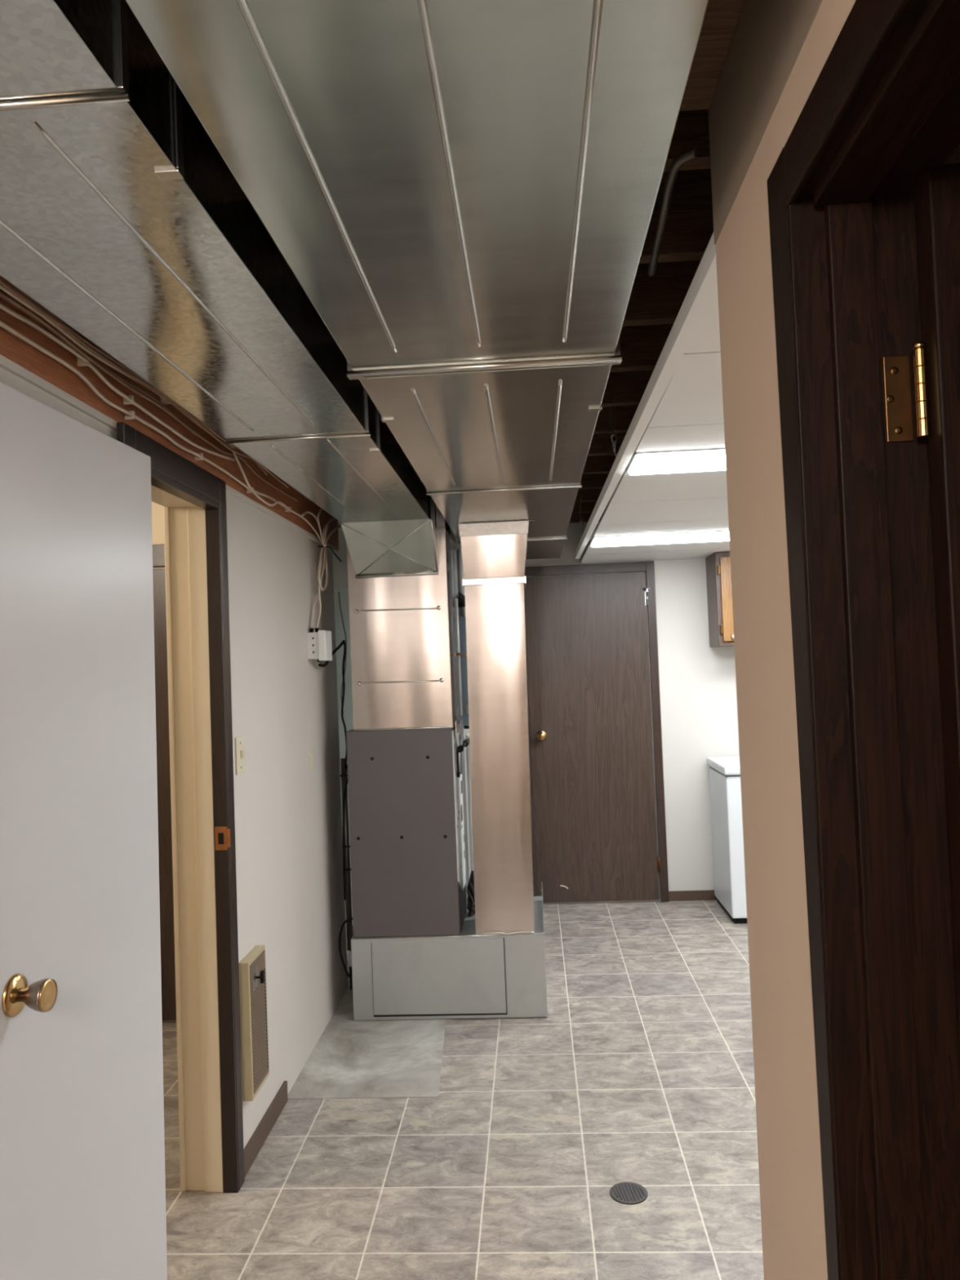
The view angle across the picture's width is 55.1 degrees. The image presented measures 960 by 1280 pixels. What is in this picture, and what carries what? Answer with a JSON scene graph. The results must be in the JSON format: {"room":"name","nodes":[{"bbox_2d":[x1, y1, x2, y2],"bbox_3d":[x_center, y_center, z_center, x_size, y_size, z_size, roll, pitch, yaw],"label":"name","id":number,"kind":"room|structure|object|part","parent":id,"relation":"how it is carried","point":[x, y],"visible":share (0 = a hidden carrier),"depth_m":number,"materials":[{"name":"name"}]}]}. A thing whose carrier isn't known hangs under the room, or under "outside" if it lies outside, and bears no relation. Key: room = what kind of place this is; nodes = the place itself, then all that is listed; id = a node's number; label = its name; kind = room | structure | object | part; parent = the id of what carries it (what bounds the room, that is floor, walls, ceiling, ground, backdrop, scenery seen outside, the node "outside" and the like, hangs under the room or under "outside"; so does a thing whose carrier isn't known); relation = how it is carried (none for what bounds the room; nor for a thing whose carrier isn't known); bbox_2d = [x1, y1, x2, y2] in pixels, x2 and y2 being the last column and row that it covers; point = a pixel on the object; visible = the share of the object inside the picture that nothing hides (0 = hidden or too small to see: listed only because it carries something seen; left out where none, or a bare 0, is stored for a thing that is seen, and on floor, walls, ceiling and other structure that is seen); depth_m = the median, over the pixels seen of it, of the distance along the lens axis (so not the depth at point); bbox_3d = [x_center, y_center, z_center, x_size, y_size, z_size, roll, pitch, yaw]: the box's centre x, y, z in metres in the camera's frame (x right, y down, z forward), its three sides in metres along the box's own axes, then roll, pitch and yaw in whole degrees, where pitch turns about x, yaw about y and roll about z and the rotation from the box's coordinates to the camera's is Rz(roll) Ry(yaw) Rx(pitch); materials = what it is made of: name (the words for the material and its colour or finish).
{"room":"basement utility room","nodes":[
{"label":"basement utility room","id":0,"kind":"room"},
{"bbox_2d":[151,501,176,1022],"bbox_3d":[-1.954,0.395,2.452,1.994,2.600,3.690,-2,-1,3],"label":"wall","id":1,"kind":"structure","parent":0,"point":[157,514],"depth_m":4.19,"materials":[{"name":"paint"}]},
{"bbox_2d":[152,544,176,1021],"bbox_3d":[-1.731,0.653,4.141,0.870,2.150,0.080,-2,-1,3],"label":"door","id":2,"kind":"structure","parent":1,"relation":"in","point":[168,998],"depth_m":4.14,"materials":[{"name":"brown wood"}]},
{"bbox_3d":[-1.770,-0.370,4.194,0.870,0.100,0.025,-2,-1,3],"label":"head casing","id":3,"kind":"part","parent":2,"relation":"part of","materials":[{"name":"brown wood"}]},
{"bbox_2d":[0,366,347,1149],"bbox_3d":[-0.968,0.323,1.185,0.170,2.600,6.670,-2,-1,3],"label":"wall","id":4,"kind":"structure","parent":0,"point":[291,903],"depth_m":3.48,"materials":[{"name":"paint"}]},
{"bbox_2d":[0,382,167,1279],"bbox_3d":[-0.777,0.587,1.853,0.109,2.068,0.669,-2,-1,5],"label":"door","id":5,"kind":"structure","parent":4,"relation":"in","point":[82,1182],"depth_m":1.81,"materials":[{"name":"paint"}]},
{"bbox_3d":[-0.773,0.615,1.592,0.052,0.055,0.055,-2,-1,5],"label":"knob","id":6,"kind":"part","parent":5,"relation":"part of","materials":[{"name":"gold metal"}]},
{"bbox_3d":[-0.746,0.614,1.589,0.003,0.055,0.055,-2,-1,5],"label":"knob","id":7,"kind":"part","parent":5,"relation":"part of","materials":[{"name":"gold metal"}]},
{"bbox_2d":[0,354,337,552],"bbox_3d":[-0.911,-0.523,1.341,0.025,0.018,6.550,-2,-1,3],"label":"trim","id":8,"kind":"structure","parent":4,"relation":"attached to","point":[6,363],"depth_m":2.00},
{"bbox_2d":[0,288,338,550],"bbox_3d":[-0.923,-0.637,1.370,0.038,0.215,6.600,-2,-1,3],"label":"board","id":9,"kind":"object","parent":4,"relation":"attached to","point":[12,348],"visible":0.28,"depth_m":2.30,"materials":[{"name":"wood"}]},
{"bbox_2d":[76,356,88,366],"bbox_3d":[-0.848,-0.596,1.966,0.024,0.020,0.008,-2,-1,3],"label":"clip","id":10,"kind":"object","parent":9,"relation":"attached to","point":[80,363],"visible":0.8,"depth_m":1.96,"materials":[{"name":"plastic"}]},
{"bbox_2d":[0,291,197,435],"bbox_3d":[-0.837,-0.603,1.929,0.007,0.025,1.328,-2,-1,3],"label":"cable","id":11,"kind":"object","parent":9,"relation":"attached to","point":[2,295],"visible":1,"depth_m":1.95,"materials":[{"name":"plastic"}]},
{"bbox_2d":[0,302,235,461],"bbox_3d":[-0.833,-0.578,2.103,0.009,0.044,1.678,-2,-1,3],"label":"cable","id":12,"kind":"object","parent":9,"relation":"attached to","point":[2,307],"visible":1,"depth_m":2.02,"materials":[{"name":"plastic"}]},
{"bbox_2d":[0,280,249,457],"bbox_3d":[-0.807,-0.615,2.142,0.007,0.030,1.756,-2,-1,3],"label":"cable","id":13,"kind":"object","parent":9,"relation":"attached to","point":[15,293],"visible":0.94,"depth_m":1.97,"materials":[{"name":"plastic"}]},
{"bbox_2d":[0,277,288,488],"bbox_3d":[-0.794,-0.614,2.383,0.008,0.020,2.238,-2,-1,3],"label":"cable","id":14,"kind":"object","parent":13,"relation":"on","point":[85,340],"visible":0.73,"depth_m":2.04,"materials":[{"name":"plastic"}]},
{"bbox_2d":[192,414,235,448],"bbox_3d":[-0.803,-0.626,2.053,0.007,0.032,1.578,-2,-1,3],"label":"cable","id":15,"kind":"object","parent":13,"relation":"on","point":[198,420],"visible":0.17,"depth_m":2.65,"materials":[{"name":"plastic"}]},
{"bbox_2d":[123,395,133,404],"bbox_3d":[-0.834,-0.570,2.185,0.024,0.020,0.008,-2,-1,3],"label":"clip","id":16,"kind":"object","parent":9,"relation":"attached to","point":[126,402],"visible":0.79,"depth_m":2.18,"materials":[{"name":"plastic"}]},
{"bbox_2d":[124,410,134,419],"bbox_3d":[-0.842,-0.540,2.210,0.024,0.020,0.008,-2,-1,3],"label":"clip","id":17,"kind":"object","parent":9,"relation":"attached to","point":[126,416],"visible":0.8,"depth_m":2.21,"materials":[{"name":"plastic"}]},
{"bbox_2d":[0,275,267,475],"bbox_3d":[-0.809,-0.621,2.258,0.007,0.036,1.988,-2,-1,3],"label":"cable","id":18,"kind":"object","parent":9,"relation":"attached to","point":[1,277],"visible":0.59,"depth_m":2.13,"materials":[{"name":"plastic"}]},
{"bbox_2d":[0,284,290,510],"bbox_3d":[-0.805,-0.566,2.416,0.008,0.132,2.306,-2,-1,3],"label":"cable","id":19,"kind":"object","parent":9,"relation":"attached to","point":[2,287],"visible":0.57,"depth_m":1.95,"materials":[{"name":"plastic"}]},
{"bbox_2d":[0,296,297,501],"bbox_3d":[-0.817,-0.601,2.508,0.008,0.031,2.487,-2,-1,3],"label":"cable","id":20,"kind":"object","parent":9,"relation":"attached to","point":[131,384],"visible":0.7,"depth_m":2.41,"materials":[{"name":"plastic"}]},
{"bbox_2d":[0,320,321,544],"bbox_3d":[-0.804,-0.506,2.744,0.009,0.097,2.964,-2,-1,3],"label":"cable","id":21,"kind":"object","parent":9,"relation":"attached to","point":[2,325],"visible":0.94,"depth_m":2.13,"materials":[{"name":"plastic"}]},
{"bbox_2d":[160,397,170,404],"bbox_3d":[-0.815,-0.622,2.385,0.024,0.020,0.008,-2,-1,3],"label":"clip","id":22,"kind":"object","parent":9,"relation":"attached to","point":[163,401],"visible":0.58,"depth_m":2.38,"materials":[{"name":"plastic"}]},
{"bbox_2d":[195,453,203,460],"bbox_3d":[-0.816,-0.531,2.671,0.024,0.020,0.008,-2,-1,3],"label":"clip","id":23,"kind":"object","parent":9,"relation":"attached to","point":[197,458],"visible":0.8,"depth_m":2.67,"materials":[{"name":"plastic"}]},
{"bbox_2d":[246,487,253,493],"bbox_3d":[-0.788,-0.514,3.155,0.024,0.020,0.008,-2,-1,3],"label":"clip","id":24,"kind":"object","parent":9,"relation":"attached to","point":[248,491],"visible":0.54,"depth_m":3.15,"materials":[{"name":"plastic"}]},
{"bbox_2d":[284,506,291,511],"bbox_3d":[-0.760,-0.517,3.644,0.024,0.020,0.008,-2,-1,3],"label":"cable staple","id":25,"kind":"object","parent":9,"relation":"attached to","point":[286,509],"visible":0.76,"depth_m":3.64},
{"bbox_2d":[301,509,342,628],"bbox_3d":[-0.691,-0.316,4.150,0.064,0.545,0.675,-2,-1,9],"label":"cable bundle","id":26,"kind":"object","parent":9,"relation":"hanging from","point":[323,556],"visible":0.98,"depth_m":4.10,"materials":[{"name":"white plastic"}]},
{"bbox_2d":[116,422,244,1192],"bbox_3d":[-0.863,0.576,2.501,0.182,2.152,0.740,-2,-1,3],"label":"door frame","id":27,"kind":"structure","parent":4,"relation":"attached to","point":[193,499],"depth_m":2.79,"materials":[{"name":"brown wood"}]},
{"bbox_3d":[-0.804,0.566,2.157,0.019,2.152,0.060,-2,-1,3],"label":"casing","id":28,"kind":"part","parent":27,"relation":"part of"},
{"bbox_3d":[-0.820,-0.463,2.513,0.020,0.076,0.603,-2,-1,3],"label":"head casing","id":29,"kind":"part","parent":27,"relation":"part of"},
{"bbox_3d":[-0.778,0.599,2.783,0.044,0.070,0.010,-2,-1,3],"label":"strike plate","id":30,"kind":"part","parent":27,"relation":"part of","materials":[{"name":"gold metal"}]},
{"bbox_3d":[-0.767,0.581,2.815,0.019,2.152,0.054,-2,-1,3],"label":"casing","id":31,"kind":"part","parent":27,"relation":"part of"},
{"bbox_2d":[234,736,244,774],"bbox_3d":[-0.773,0.373,2.976,0.017,0.118,0.075,-2,-1,3],"label":"light switch","id":32,"kind":"object","parent":4,"relation":"attached to","point":[238,741],"visible":1,"depth_m":2.96,"materials":[{"name":"beige plastic"}]},
{"bbox_2d":[238,945,269,1101],"bbox_3d":[-0.714,1.229,2.972,0.062,0.430,0.183,-2,-1,3],"label":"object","id":33,"kind":"object","parent":4,"relation":"in","point":[252,971],"visible":1,"depth_m":2.91,"materials":[{"name":"wood"}]},
{"bbox_3d":[-0.719,1.080,2.939,0.003,0.067,0.045,-2,-1,3],"label":"lever plate","id":34,"kind":"part","parent":33,"relation":"part of","materials":[{"name":"metal"}]},
{"bbox_2d":[249,950,269,1093],"bbox_3d":[-0.713,1.227,2.972,0.004,0.400,0.160,-2,-1,3],"label":"grille","id":35,"kind":"object","parent":33,"relation":"attached to","point":[259,1044],"depth_m":2.95,"materials":[{"name":"metal"}]},
{"bbox_3d":[-0.704,1.079,2.947,0.026,0.038,0.017,-2,-1,3],"label":"lever","id":36,"kind":"part","parent":33,"relation":"part of","materials":[{"name":"black plastic"}]},
{"bbox_2d":[243,1080,288,1178],"bbox_3d":[-0.717,1.627,3.077,0.012,0.072,0.515,-2,-1,3],"label":"baseboard","id":37,"kind":"structure","parent":4,"relation":"attached to","point":[263,1130],"depth_m":3.05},
{"bbox_2d":[308,747,313,770],"bbox_3d":[-0.719,0.506,3.917,0.009,0.090,0.050,-2,-1,3],"label":"wall plate","id":38,"kind":"object","parent":4,"relation":"attached to","point":[310,750],"visible":1,"depth_m":3.90,"materials":[{"name":"beige plastic"}]},
{"bbox_2d":[306,627,332,662],"bbox_3d":[-0.698,0.022,4.003,0.081,0.148,0.127,-2,-1,3],"label":"junction box","id":39,"kind":"object","parent":4,"relation":"attached to","point":[319,642],"visible":1,"depth_m":3.95,"materials":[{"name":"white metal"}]},
{"bbox_2d":[318,640,345,666],"bbox_3d":[-0.685,0.059,4.277,0.024,0.132,0.495,-2,-1,3],"label":"power cord","id":40,"kind":"object","parent":39,"relation":"attached to","point":[340,645],"visible":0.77,"depth_m":4.25,"materials":[{"name":"black plastic"}]},
{"bbox_2d":[341,640,346,768],"bbox_3d":[-0.647,0.307,4.388,0.035,0.606,0.010,-2,-1,3],"label":"wire","id":41,"kind":"object","parent":40,"relation":"hanging from","point":[344,642],"visible":0.98,"depth_m":4.38,"materials":[{"name":"black plastic"}]},
{"bbox_2d":[338,591,346,714],"bbox_3d":[-0.661,0.062,4.444,0.038,0.590,0.006,-2,-1,3],"label":"wire","id":42,"kind":"object","parent":4,"relation":"attached to","point":[339,592],"visible":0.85,"depth_m":4.44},
{"bbox_2d":[339,758,352,951],"bbox_3d":[-0.633,1.033,4.435,0.054,0.920,0.038,-2,-1,3],"label":"conduit","id":43,"kind":"object","parent":4,"relation":"attached to","point":[344,775],"visible":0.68,"depth_m":4.43,"materials":[{"name":"black plastic"}]},
{"bbox_2d":[342,760,347,900],"bbox_3d":[-0.643,0.912,4.424,0.045,0.671,0.008,-2,-1,3],"label":"wire","id":44,"kind":"object","parent":43,"relation":"attached to","point":[345,788],"visible":0.82,"depth_m":4.42,"materials":[{"name":"black plastic"}]},
{"bbox_2d":[162,899,764,1279],"bbox_3d":[-0.127,1.648,1.891,7.400,0.082,8.237,-2,-1,3],"label":"floor","id":45,"kind":"structure","parent":0,"point":[639,1068],"depth_m":3.01,"materials":[{"name":"tile"}]},
{"bbox_2d":[333,588,353,932],"bbox_3d":[-0.803,0.709,5.447,0.410,2.028,0.015,-2,-1,3],"label":"board","id":46,"kind":"object","parent":45,"relation":"on","point":[344,593],"visible":0.04,"depth_m":5.45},
{"bbox_2d":[348,924,353,989],"bbox_3d":[-0.593,1.543,4.524,0.075,0.298,0.165,-2,-1,3],"label":"pipe","id":47,"kind":"object","parent":45,"relation":"on","point":[349,952],"visible":0.13,"depth_m":4.45,"materials":[{"name":"black plastic"}]},
{"bbox_3d":[-0.593,1.544,4.524,0.075,0.070,0.165,-2,-1,3],"label":"lid","id":48,"kind":"part","parent":47,"relation":"part of","materials":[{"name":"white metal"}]},
{"bbox_3d":[-0.589,1.635,4.525,0.075,0.113,0.160,-2,-1,3],"label":"tank","id":49,"kind":"part","parent":47,"relation":"part of","materials":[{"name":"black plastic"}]},
{"bbox_2d":[350,885,547,1020],"bbox_3d":[-0.121,1.441,4.351,0.854,0.451,0.662,-2,-1,3],"label":"duct","id":50,"kind":"object","parent":45,"relation":"on","point":[468,975],"visible":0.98,"depth_m":4.03,"materials":[{"name":"metal"}]},
{"bbox_2d":[346,505,469,937],"bbox_3d":[-0.339,0.351,4.403,0.478,1.924,0.672,-2,-1,3],"label":"furnace","id":51,"kind":"object","parent":50,"relation":"on","point":[408,829],"visible":0.98,"depth_m":4.07,"materials":[{"name":"grey metal"}]},
{"bbox_2d":[0,0,438,577],"bbox_3d":[-0.516,-0.553,1.771,0.388,0.436,4.652,-2,-1,3],"label":"duct","id":52,"kind":"object","parent":51,"relation":"attached to","point":[122,216],"visible":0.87,"depth_m":1.40,"materials":[{"name":"metal"}]},
{"bbox_2d":[338,917,352,977],"bbox_3d":[-0.602,1.414,4.231,0.088,0.294,0.060,-2,-1,3],"label":"cord","id":53,"kind":"object","parent":51,"relation":"attached to","point":[350,918],"visible":0.9,"depth_m":4.21,"materials":[{"name":"black plastic"}]},
{"bbox_2d":[454,598,462,715],"bbox_3d":[-0.103,0.081,4.362,0.016,0.555,0.015,-2,-1,3],"label":"drain pipe","id":54,"kind":"object","parent":51,"relation":"attached to","point":[455,599],"visible":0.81,"depth_m":4.36,"materials":[{"name":"white plastic"}]},
{"bbox_3d":[-0.095,0.786,4.253,0.003,0.760,0.404,-2,-1,3],"label":"panel","id":55,"kind":"part","parent":51,"relation":"part of","materials":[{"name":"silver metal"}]},
{"bbox_2d":[453,653,466,660],"bbox_3d":[-0.079,0.240,4.381,0.021,0.356,0.509,-2,-1,5],"label":"tube","id":56,"kind":"object","parent":51,"relation":"attached to","point":[455,654],"visible":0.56,"depth_m":4.29,"materials":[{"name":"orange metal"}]},
{"bbox_2d":[454,717,469,777],"bbox_3d":[-0.070,0.501,4.406,0.053,0.264,0.630,-2,-1,3],"label":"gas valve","id":57,"kind":"object","parent":51,"relation":"attached to","point":[465,743],"visible":0.95,"depth_m":4.29,"materials":[{"name":"grey metal"}]},
{"bbox_3d":[-0.080,1.181,4.244,0.002,0.230,0.404,-2,-1,3],"label":"panel","id":58,"kind":"part","parent":51,"relation":"part of","materials":[{"name":"grey metal"}]},
{"bbox_3d":[-0.182,1.474,4.029,0.582,0.322,0.013,-2,-1,3],"label":"access panel","id":59,"kind":"part","parent":50,"relation":"part of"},
{"bbox_2d":[466,871,475,916],"bbox_3d":[-0.038,1.202,4.395,0.050,0.200,0.135,-2,-1,3],"label":"cloth bag","id":60,"kind":"object","parent":50,"relation":"on","point":[470,888],"visible":0.89,"depth_m":4.37,"materials":[{"name":"fabric"}]},
{"bbox_2d":[458,520,534,934],"bbox_3d":[0.117,0.387,4.167,0.336,1.805,0.371,-2,-1,3],"label":"duct","id":61,"kind":"object","parent":50,"relation":"on","point":[494,554],"visible":1,"depth_m":4.04,"materials":[{"name":"silver metal"}]},
{"bbox_2d":[465,733,473,871],"bbox_3d":[0.066,1.078,4.791,0.232,1.188,0.100,-2,-1,3],"label":"pipe","id":62,"kind":"object","parent":45,"relation":"on","point":[467,736],"visible":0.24,"depth_m":4.75,"materials":[{"name":"metal"}]},
{"bbox_2d":[609,1182,648,1204],"bbox_3d":[0.432,1.604,2.670,0.109,0.005,0.109,-2,-1,3],"label":"floor drain","id":63,"kind":"object","parent":45,"relation":"on","point":[624,1193],"visible":1,"depth_m":2.67,"materials":[{"name":"metal"}]},
{"bbox_2d":[706,755,746,923],"bbox_3d":[1.926,1.166,5.508,0.988,0.905,0.543,-2,-1,3],"label":"chest freezer","id":64,"kind":"object","parent":45,"relation":"on","point":[727,839],"visible":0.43,"depth_m":5.31,"materials":[{"name":"white metal"}]},
{"bbox_3d":[1.909,0.739,5.519,0.988,0.050,0.543,-2,-1,3],"label":"lid","id":65,"kind":"part","parent":64,"relation":"part of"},
{"bbox_2d":[332,520,739,903],"bbox_3d":[0.051,0.404,5.986,7.400,2.600,0.100,-2,-1,3],"label":"wall","id":66,"kind":"structure","parent":0,"point":[698,682],"depth_m":5.86,"materials":[{"name":"paint"}]},
{"bbox_2d":[524,560,669,902],"bbox_3d":[0.705,0.594,5.850,0.895,2.162,0.089,-2,-1,3],"label":"door","id":67,"kind":"structure","parent":66,"relation":"in","point":[593,798],"depth_m":5.87,"materials":[{"name":"brown wood"}]},
{"bbox_3d":[0.287,0.612,5.903,0.054,2.162,0.030,-2,-1,3],"label":"casing","id":68,"kind":"part","parent":67,"relation":"part of","materials":[{"name":"brown wood"}]},
{"bbox_3d":[0.391,0.612,5.856,0.068,0.068,0.067,-2,-1,3],"label":"knob","id":69,"kind":"part","parent":67,"relation":"part of","materials":[{"name":"gold metal"}]},
{"bbox_3d":[0.666,-0.455,5.906,0.789,0.062,0.029,-2,-1,3],"label":"head casing","id":70,"kind":"part","parent":67,"relation":"part of","materials":[{"name":"brown wood"}]},
{"bbox_3d":[1.127,0.577,5.856,0.052,2.162,0.030,-2,-1,3],"label":"casing","id":71,"kind":"part","parent":67,"relation":"part of","materials":[{"name":"brown wood"}]},
{"bbox_2d":[668,889,717,901],"bbox_3d":[1.596,1.608,5.814,0.798,0.062,0.012,-2,-1,3],"label":"baseboard","id":72,"kind":"structure","parent":66,"relation":"attached to","point":[704,895],"depth_m":5.82,"materials":[{"name":"wood"}]},
{"bbox_2d":[705,552,733,646],"bbox_3d":[1.866,-0.260,5.670,0.850,0.565,0.355,-2,-1,3],"label":"upper cabinet","id":73,"kind":"object","parent":66,"relation":"attached to","point":[718,577],"visible":0.3,"depth_m":5.56,"materials":[{"name":"brown wood"}]},
{"bbox_3d":[1.859,-0.262,5.548,0.850,0.565,0.018,-2,-1,3],"label":"frame","id":74,"kind":"part","parent":73,"relation":"part of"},
{"bbox_3d":[1.653,-0.253,5.541,0.390,0.507,0.017,-2,-1,3],"label":"door","id":75,"kind":"part","parent":73,"relation":"part of","materials":[{"name":"brown wood"}]},
{"bbox_2d":[580,288,729,563],"bbox_3d":[1.947,-0.609,3.571,2.865,0.012,4.544,-2,-1,3],"label":"ceiling","id":76,"kind":"structure","parent":0,"point":[689,414],"depth_m":3.28,"materials":[{"name":"paint"}]},
{"bbox_2d":[590,524,729,546],"bbox_3d":[1.240,-0.568,4.782,1.310,0.074,0.334,-2,-1,3],"label":"ceiling light","id":77,"kind":"object","parent":76,"relation":"attached to","point":[712,535],"visible":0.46,"depth_m":4.73,"materials":[{"name":"white"}]},
{"bbox_2d":[591,531,729,546],"bbox_3d":[1.240,-0.540,4.781,1.295,0.018,0.314,-2,-1,3],"label":"diffuser","id":78,"kind":"object","parent":77,"relation":"attached to","point":[695,536],"depth_m":4.73,"materials":[{"name":"white"}]},
{"bbox_2d":[626,447,725,475],"bbox_3d":[1.131,-0.611,2.880,1.310,0.074,0.284,-2,-1,3],"label":"ceiling light","id":79,"kind":"object","parent":76,"relation":"attached to","point":[706,459],"visible":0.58,"depth_m":2.86,"materials":[{"name":"white"}]},
{"bbox_2d":[715,0,959,1279],"bbox_3d":[1.787,0.276,-0.516,3.000,2.390,3.585,-2,-1,3],"label":"wall","id":80,"kind":"structure","parent":0,"point":[790,1169],"depth_m":1.18,"materials":[{"name":"paint"}]},
{"bbox_2d":[579,495,583,533],"bbox_3d":[0.523,-0.647,4.746,0.015,0.202,0.077,-2,-1,3],"label":"wire","id":81,"kind":"object","parent":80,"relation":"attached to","point":[581,520],"visible":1,"depth_m":4.75,"materials":[{"name":"metal"}]},
{"bbox_2d":[610,393,617,456],"bbox_3d":[0.428,-0.688,2.949,0.015,0.202,0.077,-2,-1,3],"label":"wire","id":82,"kind":"object","parent":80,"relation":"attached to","point":[614,443],"visible":1,"depth_m":2.95,"materials":[{"name":"metal"}]},
{"bbox_2d":[574,232,717,559],"bbox_3d":[0.484,-0.563,3.494,0.030,0.039,4.235,-2,-1,3],"label":"trim","id":83,"kind":"structure","parent":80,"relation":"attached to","point":[703,287],"depth_m":1.97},
{"bbox_2d":[679,0,744,111],"bbox_3d":[0.293,-0.813,0.964,0.053,0.029,0.820,-2,-1,3],"label":"board","id":84,"kind":"object","parent":80,"relation":"attached to","point":[721,19],"visible":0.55,"depth_m":1.24,"materials":[{"name":"brown wood"}]},
{"bbox_2d":[707,0,822,244],"bbox_3d":[0.262,-0.747,-0.405,0.032,0.222,3.586,-2,-1,3],"label":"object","id":85,"kind":"structure","parent":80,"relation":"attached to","point":[769,37],"depth_m":1.14,"materials":[{"name":"paint"}]},
{"bbox_2d":[647,146,697,275],"bbox_3d":[0.331,-0.748,1.638,0.040,0.015,0.447,-2,-1,3],"label":"conduit","id":86,"kind":"object","parent":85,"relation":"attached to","point":[686,155],"visible":1,"depth_m":1.56,"materials":[{"name":"metal"}]},
{"bbox_2d":[766,0,959,1279],"bbox_3d":[0.417,0.502,0.541,0.142,2.100,0.991,-2,-1,3],"label":"door frame","id":87,"kind":"structure","parent":80,"relation":"attached to","point":[882,112],"depth_m":0.97,"materials":[{"name":"wood"}]},
{"bbox_3d":[0.376,0.516,1.004,0.008,2.100,0.071,-2,-1,3],"label":"casing","id":88,"kind":"part","parent":87,"relation":"part of","materials":[{"name":"wood"}]},
{"bbox_3d":[0.308,-0.512,0.541,0.008,0.065,0.912,-2,-1,3],"label":"head casing","id":89,"kind":"part","parent":87,"relation":"part of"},
{"bbox_2d":[882,163,959,1052],"bbox_3d":[0.848,0.516,0.917,0.774,2.033,0.046,-2,-1,3],"label":"door","id":90,"kind":"structure","parent":80,"relation":"in","point":[936,358],"depth_m":0.94,"materials":[{"name":"brown wood"}]},
{"bbox_3d":[0.660,-1.042,1.808,5.600,0.030,8.237,-2,-1,3],"label":"deck","id":91,"kind":"object","parent":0,"visible":0},
{"bbox_2d":[435,511,604,527],"bbox_3d":[1.389,-0.858,5.607,4.185,0.205,0.040,-2,-1,3],"label":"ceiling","id":92,"kind":"structure","parent":91,"relation":"attached to","point":[575,517],"depth_m":5.63,"materials":[{"name":"brown wood"}]},
{"bbox_2d":[435,500,609,519],"bbox_3d":[1.368,-0.866,5.237,4.185,0.205,0.040,-2,-1,3],"label":"ceiling","id":93,"kind":"structure","parent":91,"relation":"attached to","point":[586,507],"depth_m":5.26,"materials":[{"name":"brown wood"}]},
{"bbox_2d":[435,487,616,509],"bbox_3d":[1.347,-0.875,4.867,4.185,0.205,0.040,-2,-1,3],"label":"ceiling","id":94,"kind":"structure","parent":91,"relation":"attached to","point":[587,495],"depth_m":4.89,"materials":[{"name":"brown wood"}]},
{"bbox_2d":[577,473,622,489],"bbox_3d":[1.326,-0.883,4.496,4.185,0.205,0.040,-2,-1,3],"label":"ceiling","id":95,"kind":"structure","parent":91,"relation":"attached to","point":[595,481],"depth_m":4.52,"materials":[{"name":"brown wood"}]},
{"bbox_2d":[582,454,626,474],"bbox_3d":[1.304,-0.892,4.126,4.185,0.205,0.040,-2,-1,3],"label":"ceiling","id":96,"kind":"structure","parent":91,"relation":"attached to","point":[597,464],"depth_m":4.15,"materials":[{"name":"brown wood"}]},
{"bbox_2d":[586,432,626,456],"bbox_3d":[1.283,-0.900,3.756,4.185,0.205,0.040,-2,-1,3],"label":"ceiling","id":97,"kind":"structure","parent":91,"relation":"attached to","point":[601,444],"depth_m":3.78,"materials":[{"name":"brown wood"}]},
{"bbox_2d":[593,404,638,434],"bbox_3d":[1.262,-0.909,3.385,4.185,0.205,0.040,-2,-1,3],"label":"ceiling","id":98,"kind":"structure","parent":91,"relation":"attached to","point":[623,415],"depth_m":3.41,"materials":[{"name":"brown wood"}]},
{"bbox_2d":[601,369,653,407],"bbox_3d":[1.241,-0.917,3.015,4.185,0.205,0.040,-2,-1,3],"label":"ceiling","id":99,"kind":"structure","parent":91,"relation":"attached to","point":[628,388],"depth_m":3.04,"materials":[{"name":"brown wood"}]},
{"bbox_2d":[609,323,673,372],"bbox_3d":[1.220,-0.926,2.645,4.185,0.205,0.040,-2,-1,3],"label":"ceiling","id":100,"kind":"structure","parent":91,"relation":"attached to","point":[642,347],"depth_m":2.67,"materials":[{"name":"brown wood"}]},
{"bbox_2d":[622,259,701,326],"bbox_3d":[1.199,-0.934,2.275,4.185,0.205,0.040,-2,-1,3],"label":"ceiling","id":101,"kind":"structure","parent":91,"relation":"attached to","point":[658,299],"depth_m":2.30,"materials":[{"name":"brown wood"}]},
{"bbox_2d":[638,168,713,263],"bbox_3d":[1.178,-0.943,1.904,4.185,0.205,0.040,-2,-1,3],"label":"ceiling","id":102,"kind":"structure","parent":91,"relation":"attached to","point":[688,232],"depth_m":1.93,"materials":[{"name":"brown wood"}]},
{"bbox_2d":[663,109,711,171],"bbox_3d":[1.157,-0.951,1.534,4.185,0.205,0.040,-2,-1,3],"label":"ceiling","id":103,"kind":"structure","parent":91,"relation":"attached to","point":[691,130],"depth_m":1.56,"materials":[{"name":"brown wood"}]},
{"bbox_2d":[125,0,708,559],"bbox_3d":[0.037,-0.657,2.498,0.563,0.235,6.160,-2,-1,3],"label":"duct","id":104,"kind":"object","parent":103,"relation":"hanging from","point":[463,193],"visible":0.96,"depth_m":1.18,"materials":[{"name":"metal"}]},
{"bbox_2d":[456,550,469,725],"bbox_3d":[-0.130,-0.006,4.938,0.310,0.940,0.098,-2,-1,3],"label":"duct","id":105,"kind":"object","parent":104,"relation":"attached to","point":[462,620],"visible":0.16,"depth_m":4.89,"materials":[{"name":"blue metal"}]},
{"bbox_2d":[457,549,465,617],"bbox_3d":[-0.108,-0.300,4.837,0.107,0.360,0.115,-2,-1,3],"label":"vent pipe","id":106,"kind":"object","parent":105,"relation":"attached to","point":[461,594],"visible":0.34,"depth_m":4.85,"materials":[{"name":"metal"}]}
]}

